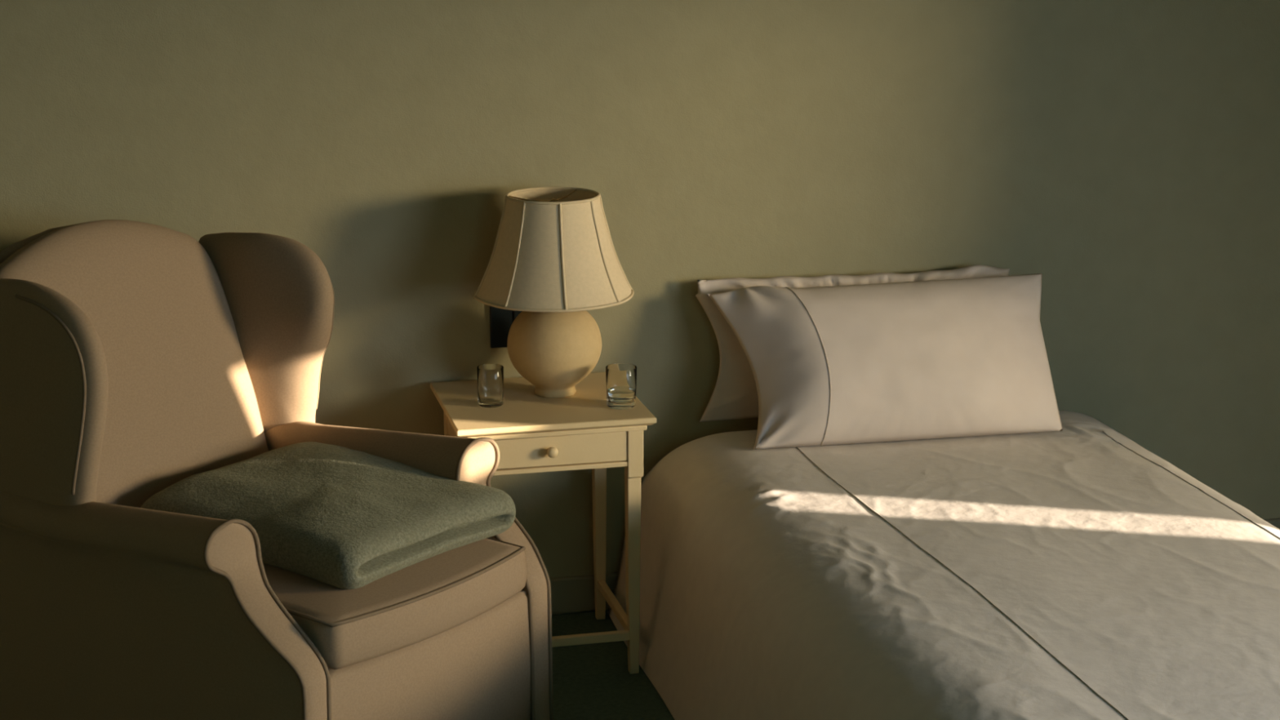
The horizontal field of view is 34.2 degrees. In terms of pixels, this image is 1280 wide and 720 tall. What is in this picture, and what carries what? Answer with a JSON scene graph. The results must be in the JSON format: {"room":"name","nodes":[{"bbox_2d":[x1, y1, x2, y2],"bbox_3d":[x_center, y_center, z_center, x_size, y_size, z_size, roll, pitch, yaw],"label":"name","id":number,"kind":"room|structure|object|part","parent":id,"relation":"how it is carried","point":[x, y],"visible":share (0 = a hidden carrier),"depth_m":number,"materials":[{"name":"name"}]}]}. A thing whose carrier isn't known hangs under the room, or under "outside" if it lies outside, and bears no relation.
{"room":"bedroom","nodes":[
{"label":"bedroom","id":0,"kind":"room"},
{"bbox_2d":[551,609,674,719],"bbox_3d":[0.220,1.349,2.029,5.240,0.100,6.130,-3,14,-13],"label":"floor","id":1,"kind":"structure","parent":0,"point":[593,681],"depth_m":4.46,"materials":[{"name":"carpet"}]},
{"bbox_2d":[0,219,553,719],"bbox_3d":[-0.736,0.292,3.943,1.002,1.026,0.742,11,17,36],"label":"armchair","id":2,"kind":"object","parent":1,"relation":"on","point":[138,360],"visible":0.87,"depth_m":3.80,"materials":[{"name":"beige fabric"}]},
{"bbox_3d":[-0.999,0.032,4.085,0.276,0.591,0.558,11,17,36],"label":"backrest","id":3,"kind":"part","parent":2,"relation":"part of","materials":[{"name":"beige fabric"}]},
{"bbox_3d":[-0.916,0.489,3.732,0.902,0.534,0.115,11,17,36],"label":"arm","id":4,"kind":"part","parent":2,"relation":"part of","materials":[{"name":"beige fabric"}]},
{"bbox_3d":[-0.620,0.544,3.512,0.176,0.535,0.114,11,17,36],"label":"arm panel","id":5,"kind":"part","parent":2,"relation":"part of","materials":[{"name":"beige fabric"}]},
{"bbox_2d":[141,441,515,589],"bbox_3d":[-0.589,0.275,3.908,0.581,0.113,0.453,11,17,36],"label":"folded blanket","id":6,"kind":"object","parent":2,"relation":"on","point":[340,517],"visible":0.88,"depth_m":3.81,"materials":[{"name":"green fabric"}]},
{"bbox_2d":[262,537,527,669],"bbox_3d":[-0.630,0.381,3.881,0.733,0.103,0.500,11,17,36],"label":"seat cushion","id":7,"kind":"object","parent":2,"relation":"on","point":[424,604],"depth_m":3.63,"materials":[{"name":"beige fabric"}]},
{"bbox_3d":[-0.539,0.371,4.209,0.902,0.534,0.115,11,17,36],"label":"arm","id":8,"kind":"part","parent":2,"relation":"part of","materials":[{"name":"beige fabric"}]},
{"bbox_3d":[-0.696,0.558,3.977,0.867,0.282,0.532,11,17,36],"label":"seat rail","id":9,"kind":"part","parent":2,"relation":"part of","materials":[{"name":"beige fabric"}]},
{"bbox_3d":[-0.243,0.425,3.988,0.176,0.535,0.114,11,17,36],"label":"arm panel","id":10,"kind":"part","parent":2,"relation":"part of","materials":[{"name":"beige fabric"}]},
{"bbox_2d":[430,372,656,674],"bbox_3d":[-0.216,0.368,4.561,0.420,0.580,0.409,-3,14,-13],"label":"nightstand","id":11,"kind":"object","parent":1,"relation":"on","point":[532,433],"visible":0.7,"depth_m":4.40,"materials":[{"name":"beige paint"}]},
{"bbox_3d":[-0.418,0.351,4.686,0.034,0.551,0.034,-3,14,-13],"label":"leg","id":12,"kind":"part","parent":11,"relation":"part of","materials":[{"name":"beige paint"}]},
{"bbox_2d":[476,363,503,408],"bbox_3d":[-0.319,0.055,4.441,0.057,0.084,0.057,-3,14,-13],"label":"drinking glass","id":13,"kind":"object","parent":11,"relation":"on","point":[490,376],"visible":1,"depth_m":4.42,"materials":[{"name":"clear glass"}]},
{"bbox_3d":[-0.182,0.191,4.322,0.024,0.024,0.026,-3,14,-13],"label":"knob","id":14,"kind":"part","parent":11,"relation":"part of","materials":[{"name":"beige paint"}]},
{"bbox_2d":[473,186,634,398],"bbox_3d":[-0.186,-0.141,4.494,0.346,0.439,0.346,-3,14,-13],"label":"table lamp","id":15,"kind":"object","parent":11,"relation":"on","point":[553,260],"visible":1,"depth_m":4.39,"materials":[{"name":"beige fabric"}]},
{"bbox_3d":[-0.186,-0.351,4.442,0.204,0.007,0.204,-3,14,-13],"label":"trim","id":16,"kind":"part","parent":15,"relation":"part of","materials":[{"name":"beige fabric"}]},
{"bbox_3d":[-0.186,-0.143,4.493,0.348,0.007,0.348,-3,14,-13],"label":"trim","id":17,"kind":"part","parent":15,"relation":"part of","materials":[{"name":"beige fabric"}]},
{"bbox_3d":[-0.186,-0.247,4.468,0.341,0.214,0.341,-3,14,-13],"label":"lamp shade","id":18,"kind":"part","parent":15,"relation":"part of","materials":[{"name":"beige fabric"}]},
{"bbox_3d":[-0.215,0.108,4.497,0.382,0.012,0.379,-3,14,-13],"label":"moulding","id":19,"kind":"part","parent":11,"relation":"part of","materials":[{"name":"beige paint"}]},
{"bbox_3d":[-0.208,0.154,4.478,0.299,0.064,0.297,-3,14,-13],"label":"drawer","id":20,"kind":"part","parent":11,"relation":"part of","materials":[{"name":"beige paint"}]},
{"bbox_3d":[-0.176,0.225,4.360,0.304,0.010,0.028,-3,14,-13],"label":"drawer rail","id":21,"kind":"part","parent":11,"relation":"part of","materials":[{"name":"beige paint"}]},
{"bbox_3d":[-0.091,0.332,4.763,0.034,0.551,0.034,-3,14,-13],"label":"leg","id":22,"kind":"part","parent":11,"relation":"part of","materials":[{"name":"beige paint"}]},
{"bbox_2d":[605,363,636,409],"bbox_3d":[-0.040,0.057,4.431,0.067,0.086,0.067,-3,14,-13],"label":"drinking glass","id":23,"kind":"object","parent":11,"relation":"on","point":[620,378],"visible":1,"depth_m":4.41,"materials":[{"name":"clear glass"}]},
{"bbox_3d":[-0.013,0.411,4.448,0.034,0.551,0.034,-3,14,-13],"label":"leg","id":24,"kind":"part","parent":11,"relation":"part of","materials":[{"name":"beige paint"}]},
{"bbox_2d":[0,0,1279,577],"bbox_3d":[-0.487,-0.643,4.543,5.240,2.550,0.120,-3,14,-13],"label":"wall","id":25,"kind":"structure","parent":0,"point":[1125,154],"depth_m":4.70,"materials":[{"name":"paint"}]},
{"bbox_2d":[489,306,522,348],"bbox_3d":[-0.255,-0.109,4.664,0.166,0.160,0.012,-3,14,-13],"label":"wall plate","id":26,"kind":"object","parent":25,"relation":"attached to","point":[501,320],"visible":0.12,"depth_m":4.65,"materials":[{"name":"black plastic"}]},
{"bbox_2d":[549,518,1279,614],"bbox_3d":[-0.471,0.566,4.777,5.000,0.090,0.014,-3,14,-13],"label":"baseboard","id":27,"kind":"structure","parent":25,"relation":"attached to","point":[571,594],"depth_m":4.85,"materials":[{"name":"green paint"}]},
{"bbox_3d":[0.816,0.615,3.888,0.990,0.425,2.020,-3,14,-13],"label":"bed","id":28,"kind":"object","parent":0,"visible":0},
{"bbox_2d":[607,410,1279,719],"bbox_3d":[0.804,0.592,3.902,1.283,0.458,2.224,-3,14,-13],"label":"bedspread","id":29,"kind":"object","parent":28,"relation":"on","point":[1076,572],"visible":0.9,"depth_m":3.89,"materials":[{"name":"beige fabric"}]},
{"bbox_2d":[695,265,1009,422],"bbox_3d":[0.500,-0.041,4.821,0.770,0.337,0.090,-3,14,-10],"label":"pillow","id":30,"kind":"object","parent":29,"relation":"on","point":[735,394],"visible":0.16,"depth_m":4.76,"materials":[{"name":"white fabric"}]},
{"bbox_2d":[707,273,1062,449],"bbox_3d":[0.561,0.002,4.659,0.793,0.327,0.241,-3,14,-10],"label":"pillow","id":31,"kind":"object","parent":29,"relation":"on","point":[835,365],"visible":1,"depth_m":4.60,"materials":[{"name":"beige fabric"}]}
]}

